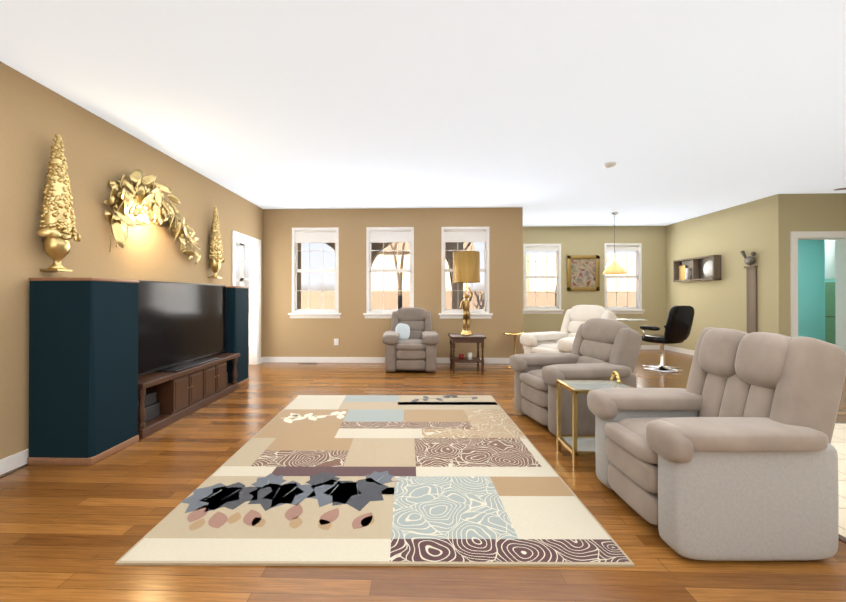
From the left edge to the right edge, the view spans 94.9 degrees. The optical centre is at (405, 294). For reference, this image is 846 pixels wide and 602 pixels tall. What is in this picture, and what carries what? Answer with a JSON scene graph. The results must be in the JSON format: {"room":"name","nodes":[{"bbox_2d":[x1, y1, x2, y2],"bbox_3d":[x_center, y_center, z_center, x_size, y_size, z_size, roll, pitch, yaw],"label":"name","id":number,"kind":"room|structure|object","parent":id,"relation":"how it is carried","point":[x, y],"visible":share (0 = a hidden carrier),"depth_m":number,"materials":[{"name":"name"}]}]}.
{"room":"living room","nodes":[
{"label":"living room","id":0,"kind":"room"},
{"bbox_2d":[0,61,299,459],"bbox_3d":[-2.684,-0.170,3.599,0.140,2.700,10.720,0,0,2],"label":"wall","id":1,"kind":"structure","parent":0,"point":[98,152],"depth_m":3.12,"materials":[{"name":"beige paint"}]},
{"bbox_2d":[0,449,28,474],"bbox_3d":[-2.656,1.125,2.026,0.015,0.095,7.310,0,0,2],"label":"baseboard","id":2,"kind":"structure","parent":1,"relation":"attached to","point":[13,461],"depth_m":2.61,"materials":[{"name":"white wood"}]},
{"bbox_2d":[37,134,80,271],"bbox_3d":[-2.553,-0.678,2.855,0.180,1.014,0.310,0,0,2],"label":"art","id":3,"kind":"object","parent":1,"relation":"attached to","point":[57,230],"visible":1,"depth_m":2.81,"materials":[{"name":"gold metal"}]},
{"bbox_2d":[103,169,200,264],"bbox_3d":[-2.502,-0.768,4.013,0.221,0.817,1.405,0,0,2],"label":"wall decoration","id":4,"kind":"object","parent":1,"relation":"attached to","point":[140,196],"visible":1,"depth_m":3.68,"materials":[{"name":"gold metal"}]},
{"bbox_2d":[208,206,224,277],"bbox_3d":[-2.485,-0.684,5.112,0.171,0.944,0.259,0,0,2],"label":"art","id":5,"kind":"object","parent":1,"relation":"attached to","point":[216,258],"visible":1,"depth_m":5.04,"materials":[{"name":"gold metal"}]},
{"bbox_2d":[232,230,260,364],"bbox_3d":[-2.592,0.126,6.196,0.160,2.130,1.020,0,0,2],"label":"door frame","id":6,"kind":"structure","parent":1,"relation":"attached to","point":[254,244],"depth_m":6.60,"materials":[{"name":"white wood"}]},
{"bbox_2d":[238,242,300,345],"bbox_3d":[-3.911,-0.146,9.071,2.940,2.700,0.100,0,0,2],"label":"wall","id":7,"kind":"structure","parent":0,"point":[238,242],"depth_m":9.03,"materials":[{"name":"white paint"}]},
{"bbox_2d":[236,242,248,286],"bbox_3d":[-4.014,-0.346,9.060,2.865,1.740,0.070,0,0,2],"label":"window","id":8,"kind":"structure","parent":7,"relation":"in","point":[242,264],"depth_m":9.07,"materials":[{"name":"white glass"}]},
{"bbox_2d":[263,207,522,357],"bbox_3d":[-0.240,-0.156,6.843,4.540,2.700,0.140,0,0,2],"label":"wall","id":9,"kind":"structure","parent":0,"point":[354,331],"depth_m":6.78,"materials":[{"name":"beige paint"}]},
{"bbox_2d":[288,227,340,317],"bbox_3d":[-1.585,-0.378,6.864,0.930,1.595,0.185,0,0,2],"label":"window","id":10,"kind":"structure","parent":9,"relation":"in","point":[323,235],"depth_m":6.83,"materials":[{"name":"white wood"}]},
{"bbox_2d":[334,339,338,344],"bbox_3d":[-1.212,0.834,6.795,0.080,0.120,0.008,0,0,2],"label":"electrical outlet","id":11,"kind":"object","parent":9,"relation":"attached to","point":[336,341],"visible":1,"depth_m":6.79,"materials":[{"name":"white plastic"}]},
{"bbox_2d":[261,357,509,363],"bbox_3d":[-0.235,1.146,6.747,4.555,0.095,0.040,0,0,2],"label":"baseboard","id":12,"kind":"structure","parent":9,"relation":"attached to","point":[263,359],"depth_m":6.78,"materials":[{"name":"white wood"}]},
{"bbox_2d":[363,227,413,317],"bbox_3d":[-0.266,-0.378,6.822,0.930,1.595,0.185,0,0,2],"label":"window","id":13,"kind":"structure","parent":9,"relation":"in","point":[383,235],"depth_m":6.79,"materials":[{"name":"white wood"}]},
{"bbox_2d":[439,227,492,318],"bbox_3d":[1.044,-0.379,6.780,0.930,1.595,0.185,0,0,2],"label":"window","id":14,"kind":"structure","parent":9,"relation":"in","point":[464,234],"depth_m":6.75,"materials":[{"name":"white wood"}]},
{"bbox_2d":[0,349,845,601],"bbox_3d":[2.026,1.229,3.392,9.570,0.100,10.620,0,0,2],"label":"floor","id":15,"kind":"structure","parent":0,"point":[72,533],"depth_m":1.85,"materials":[{"name":"brown wood"}]},
{"bbox_2d":[28,278,138,464],"bbox_3d":[-2.375,0.531,2.901,0.453,1.292,0.460,0,0,2],"label":"speaker","id":16,"kind":"object","parent":15,"relation":"on","point":[83,371],"visible":1,"depth_m":2.68},
{"bbox_2d":[138,353,239,438],"bbox_3d":[-2.341,0.957,4.018,0.480,0.450,1.730,0,0,2],"label":"tv stand","id":17,"kind":"object","parent":15,"relation":"on","point":[165,399],"visible":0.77,"depth_m":3.66,"materials":[{"name":"brown wood"}]},
{"bbox_2d":[138,280,225,375],"bbox_3d":[-2.265,0.306,4.044,0.270,0.848,1.620,0,0,2],"label":"screen","id":18,"kind":"object","parent":17,"relation":"on","point":[181,326],"visible":0.77,"depth_m":3.88,"materials":[{"name":"black plastic"}]},
{"bbox_2d":[221,286,248,385],"bbox_3d":[-2.335,0.541,5.105,0.393,1.292,0.390,0,0,2],"label":"speaker","id":19,"kind":"object","parent":15,"relation":"on","point":[237,307],"visible":0.48,"depth_m":5.00},
{"bbox_2d":[115,395,634,566],"bbox_3d":[-0.134,1.172,3.109,2.250,0.011,2.875,0,0,0],"label":"rug","id":20,"kind":"object","parent":15,"relation":"on","point":[387,480],"visible":1,"depth_m":2.20,"materials":[{"name":"beige fabric"}]},
{"bbox_2d":[382,307,438,371],"bbox_3d":[0.090,0.697,6.209,0.861,0.962,0.855,0,0,2],"label":"recliner","id":21,"kind":"object","parent":15,"relation":"on","point":[410,340],"visible":1,"depth_m":5.84,"materials":[{"name":"beige fabric"}]},
{"bbox_2d":[448,333,485,371],"bbox_3d":[0.969,0.916,6.159,0.540,0.550,0.540,0,0,2],"label":"side table","id":22,"kind":"object","parent":15,"relation":"on","point":[478,338],"visible":0.98,"depth_m":5.93,"materials":[{"name":"brown wood"}]},
{"bbox_2d":[453,251,479,334],"bbox_3d":[0.969,-0.015,6.163,0.428,1.308,0.428,0,0,2],"label":"lamp","id":23,"kind":"object","parent":22,"relation":"on","point":[466,267],"visible":1,"depth_m":6.02,"materials":[{"name":"gold metal"}]},
{"bbox_2d":[503,332,524,368],"bbox_3d":[1.796,0.912,6.353,0.380,0.560,0.380,0,0,2],"label":"table","id":24,"kind":"object","parent":15,"relation":"on","point":[514,334],"visible":0.52,"depth_m":6.34,"materials":[{"name":"gold metal"}]},
{"bbox_2d":[520,305,616,353],"bbox_3d":[2.222,0.658,5.192,1.015,1.028,0.926,0,0,-26],"label":"recliner","id":25,"kind":"object","parent":15,"relation":"on","point":[574,319],"visible":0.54,"depth_m":5.25,"materials":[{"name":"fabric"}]},
{"bbox_2d":[509,318,641,435],"bbox_3d":[1.557,0.696,3.556,0.927,0.940,0.872,0,0,-10],"label":"recliner","id":26,"kind":"object","parent":15,"relation":"on","point":[602,349],"visible":0.85,"depth_m":3.30,"materials":[{"name":"beige fabric"}]},
{"bbox_2d":[557,371,634,468],"bbox_3d":[1.366,0.869,2.765,0.454,0.615,0.324,0,0,2],"label":"end table","id":27,"kind":"object","parent":15,"relation":"on","point":[575,438],"visible":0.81,"depth_m":2.78,"materials":[{"name":"gold metal"}]},
{"bbox_2d":[617,317,646,320],"bbox_3d":[3.844,0.823,7.218,1.120,0.745,1.120,0,0,2],"label":"dining table","id":28,"kind":"object","parent":15,"relation":"on","point":[629,319],"visible":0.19,"depth_m":6.94,"materials":[{"name":"silver metal"}]},
{"bbox_2d":[640,305,694,371],"bbox_3d":[4.099,0.680,6.111,0.662,1.022,0.678,0,0,2],"label":"salon chair","id":29,"kind":"object","parent":15,"relation":"on","point":[678,325],"visible":1,"depth_m":5.92,"materials":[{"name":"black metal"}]},
{"bbox_2d":[587,327,845,560],"bbox_3d":[1.568,0.675,2.054,0.862,0.968,0.839,0,0,0],"label":"recliner","id":30,"kind":"object","parent":15,"relation":"on","point":[729,453],"visible":1,"depth_m":1.73,"materials":[{"name":"grey fabric"}]},
{"bbox_2d":[0,0,845,226],"bbox_3d":[2.026,-1.571,3.405,9.570,0.100,10.620,0,0,2],"label":"ceiling","id":31,"kind":"structure","parent":0,"point":[541,112],"depth_m":2.95,"materials":[{"name":"white paint"}]},
{"bbox_2d":[604,162,615,167],"bbox_3d":[2.377,-1.499,4.504,0.130,0.035,0.130,0,0,2],"label":"smoke detector","id":32,"kind":"object","parent":31,"relation":"attached to","point":[610,165],"visible":1,"depth_m":4.46,"materials":[{"name":"white plastic"}]},
{"bbox_2d":[602,212,626,273],"bbox_3d":[3.841,-0.942,7.126,0.400,1.125,0.400,0,0,2],"label":"pendant lamp","id":33,"kind":"object","parent":31,"relation":"hanging from","point":[614,267],"visible":1,"depth_m":7.07,"materials":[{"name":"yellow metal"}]},
{"bbox_2d":[523,226,665,344],"bbox_3d":[3.888,-0.148,8.582,3.880,2.700,0.140,0,0,2],"label":"wall","id":34,"kind":"structure","parent":0,"point":[581,240],"depth_m":8.50,"materials":[{"name":"beige paint"}]},
{"bbox_2d":[523,244,563,313],"bbox_3d":[3.017,-0.345,8.588,0.920,1.545,0.185,0,0,2],"label":"window","id":35,"kind":"structure","parent":34,"relation":"in","point":[542,309],"depth_m":8.55,"materials":[{"name":"white wood"}]},
{"bbox_2d":[567,255,599,290],"bbox_3d":[3.895,-0.469,8.495,0.700,0.780,0.034,0,0,2],"label":"picture frame","id":36,"kind":"object","parent":34,"relation":"attached to","point":[583,272],"visible":0.98,"depth_m":8.49,"materials":[{"name":"gold metal"}]},
{"bbox_2d":[523,345,665,349],"bbox_3d":[3.885,1.154,8.499,3.600,0.095,0.015,0,0,2],"label":"baseboard","id":37,"kind":"structure","parent":34,"relation":"attached to","point":[643,347],"depth_m":8.44,"materials":[{"name":"white wood"}]},
{"bbox_2d":[604,243,644,313],"bbox_3d":[4.766,-0.346,8.532,0.900,1.545,0.185,0,0,2],"label":"window","id":38,"kind":"structure","parent":34,"relation":"in","point":[637,308],"depth_m":8.50,"materials":[{"name":"white wood"}]},
{"bbox_2d":[666,196,769,350],"bbox_3d":[5.715,-0.154,7.203,0.140,2.700,2.500,0,0,2],"label":"wall","id":39,"kind":"structure","parent":0,"point":[729,235],"depth_m":6.84,"materials":[{"name":"beige paint"}]},
{"bbox_2d":[666,345,694,355],"bbox_3d":[5.634,1.148,7.113,0.015,0.095,2.635,0,0,2],"label":"baseboard","id":40,"kind":"structure","parent":39,"relation":"attached to","point":[671,348],"depth_m":7.97,"materials":[{"name":"white wood"}]},
{"bbox_2d":[673,255,720,281],"bbox_3d":[5.588,-0.483,7.469,0.129,0.440,1.100,0,0,2],"label":"shelf","id":41,"kind":"object","parent":39,"relation":"attached to","point":[702,268],"visible":0.98,"depth_m":7.44,"materials":[{"name":"brown wood"}]},
{"bbox_2d":[740,251,757,333],"bbox_3d":[5.570,-0.036,6.297,0.089,1.375,0.271,0,0,2],"label":"pedestal","id":42,"kind":"object","parent":39,"relation":"attached to","point":[751,290],"visible":0.98,"depth_m":6.25,"materials":[{"name":"brown wood"}]},
{"bbox_2d":[770,193,845,336],"bbox_3d":[6.247,-0.160,5.865,1.290,2.700,0.140,0,0,2],"label":"wall","id":43,"kind":"structure","parent":0,"point":[789,213],"depth_m":5.81,"materials":[{"name":"beige paint"}]},
{"bbox_2d":[790,231,845,352],"bbox_3d":[6.222,0.125,5.855,0.900,2.130,0.160,0,0,2],"label":"door frame","id":44,"kind":"structure","parent":43,"relation":"attached to","point":[839,237],"depth_m":5.80,"materials":[{"name":"white wood"}]},
{"bbox_2d":[798,240,824,340],"bbox_3d":[7.588,-0.148,8.679,3.510,2.700,0.050,0,0,2],"label":"wall","id":45,"kind":"structure","parent":0,"point":[812,280],"depth_m":8.61,"materials":[{"name":"teal paint"}]},
{"bbox_2d":[824,240,834,327],"bbox_3d":[9.269,-0.154,7.140,0.050,2.700,2.880,0,0,2],"label":"wall","id":46,"kind":"structure","parent":0,"point":[825,280],"depth_m":8.60,"materials":[{"name":"paint"}]},
{"bbox_2d":[825,240,834,278],"bbox_3d":[7.592,-0.697,6.625,0.570,0.860,0.260,0,0,2],"label":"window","id":47,"kind":"structure","parent":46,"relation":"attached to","point":[829,259],"depth_m":6.67,"materials":[{"name":"white glass"}]},
{"bbox_2d":[831,422,845,542],"bbox_3d":[4.317,1.165,0.853,4.550,0.005,5.410,0,0,2],"label":"floor","id":48,"kind":"structure","parent":0,"point":[838,441],"depth_m":2.56,"materials":[{"name":"beige tile"}]},
{"bbox_3d":[7.544,1.246,7.293,3.510,0.100,2.810,0,0,2],"label":"floor","id":49,"kind":"structure","parent":0,"visible":0},
{"bbox_2d":[825,282,835,344],"bbox_3d":[7.587,0.488,6.620,0.580,1.410,0.260,0,0,2],"label":"cabinet","id":50,"kind":"object","parent":49,"relation":"on","point":[830,332],"visible":0.25,"depth_m":6.67,"materials":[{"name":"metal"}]},
{"label":"outside","id":51,"kind":"structure","parent":0,"visible":0},
{"bbox_2d":[301,242,635,289],"bbox_3d":[1.511,-2.989,21.917,30.000,9.500,0.100,0,0,2],"label":"sky","id":52,"kind":"structure","parent":51,"point":[316,259],"depth_m":22.06,"materials":[{"name":"white"}]},
{"bbox_3d":[1.273,1.653,14.435,30.000,0.050,14.830,0,0,2],"label":"ground","id":53,"kind":"structure","parent":51,"visible":0},
{"bbox_2d":[325,242,462,308],"bbox_3d":[-1.321,-0.199,8.393,5.600,3.600,2.890,0,0,2],"label":"porch","id":54,"kind":"object","parent":53,"relation":"on","point":[457,297],"visible":0.06,"depth_m":9.46,"materials":[{"name":"paint"}]},
{"bbox_2d":[371,242,474,289],"bbox_3d":[0.181,-0.850,19.399,6.100,5.000,3.400,0,0,2],"label":"house","id":55,"kind":"structure","parent":53,"relation":"on","point":[390,278],"depth_m":17.93,"materials":[{"name":"paint"}]},
{"bbox_2d":[301,291,635,308],"bbox_3d":[1.288,0.755,14.904,30.000,1.750,0.100,0,0,2],"label":"fence","id":56,"kind":"object","parent":53,"relation":"on","point":[311,299],"depth_m":14.89,"materials":[{"name":"beige wood"}]},
{"bbox_2d":[390,242,556,308],"bbox_3d":[2.462,-0.982,12.254,7.603,5.201,3.277,0,0,2],"label":"tree","id":57,"kind":"object","parent":53,"relation":"on","point":[400,275],"visible":0.02,"depth_m":12.82,"materials":[{"name":"brown plant"}]},
{"bbox_2d":[526,253,635,290],"bbox_3d":[8.394,-0.056,18.133,6.000,3.400,3.000,0,0,2],"label":"house","id":58,"kind":"structure","parent":53,"relation":"on","point":[532,284],"depth_m":16.70,"materials":[{"name":"paint"}]}
]}

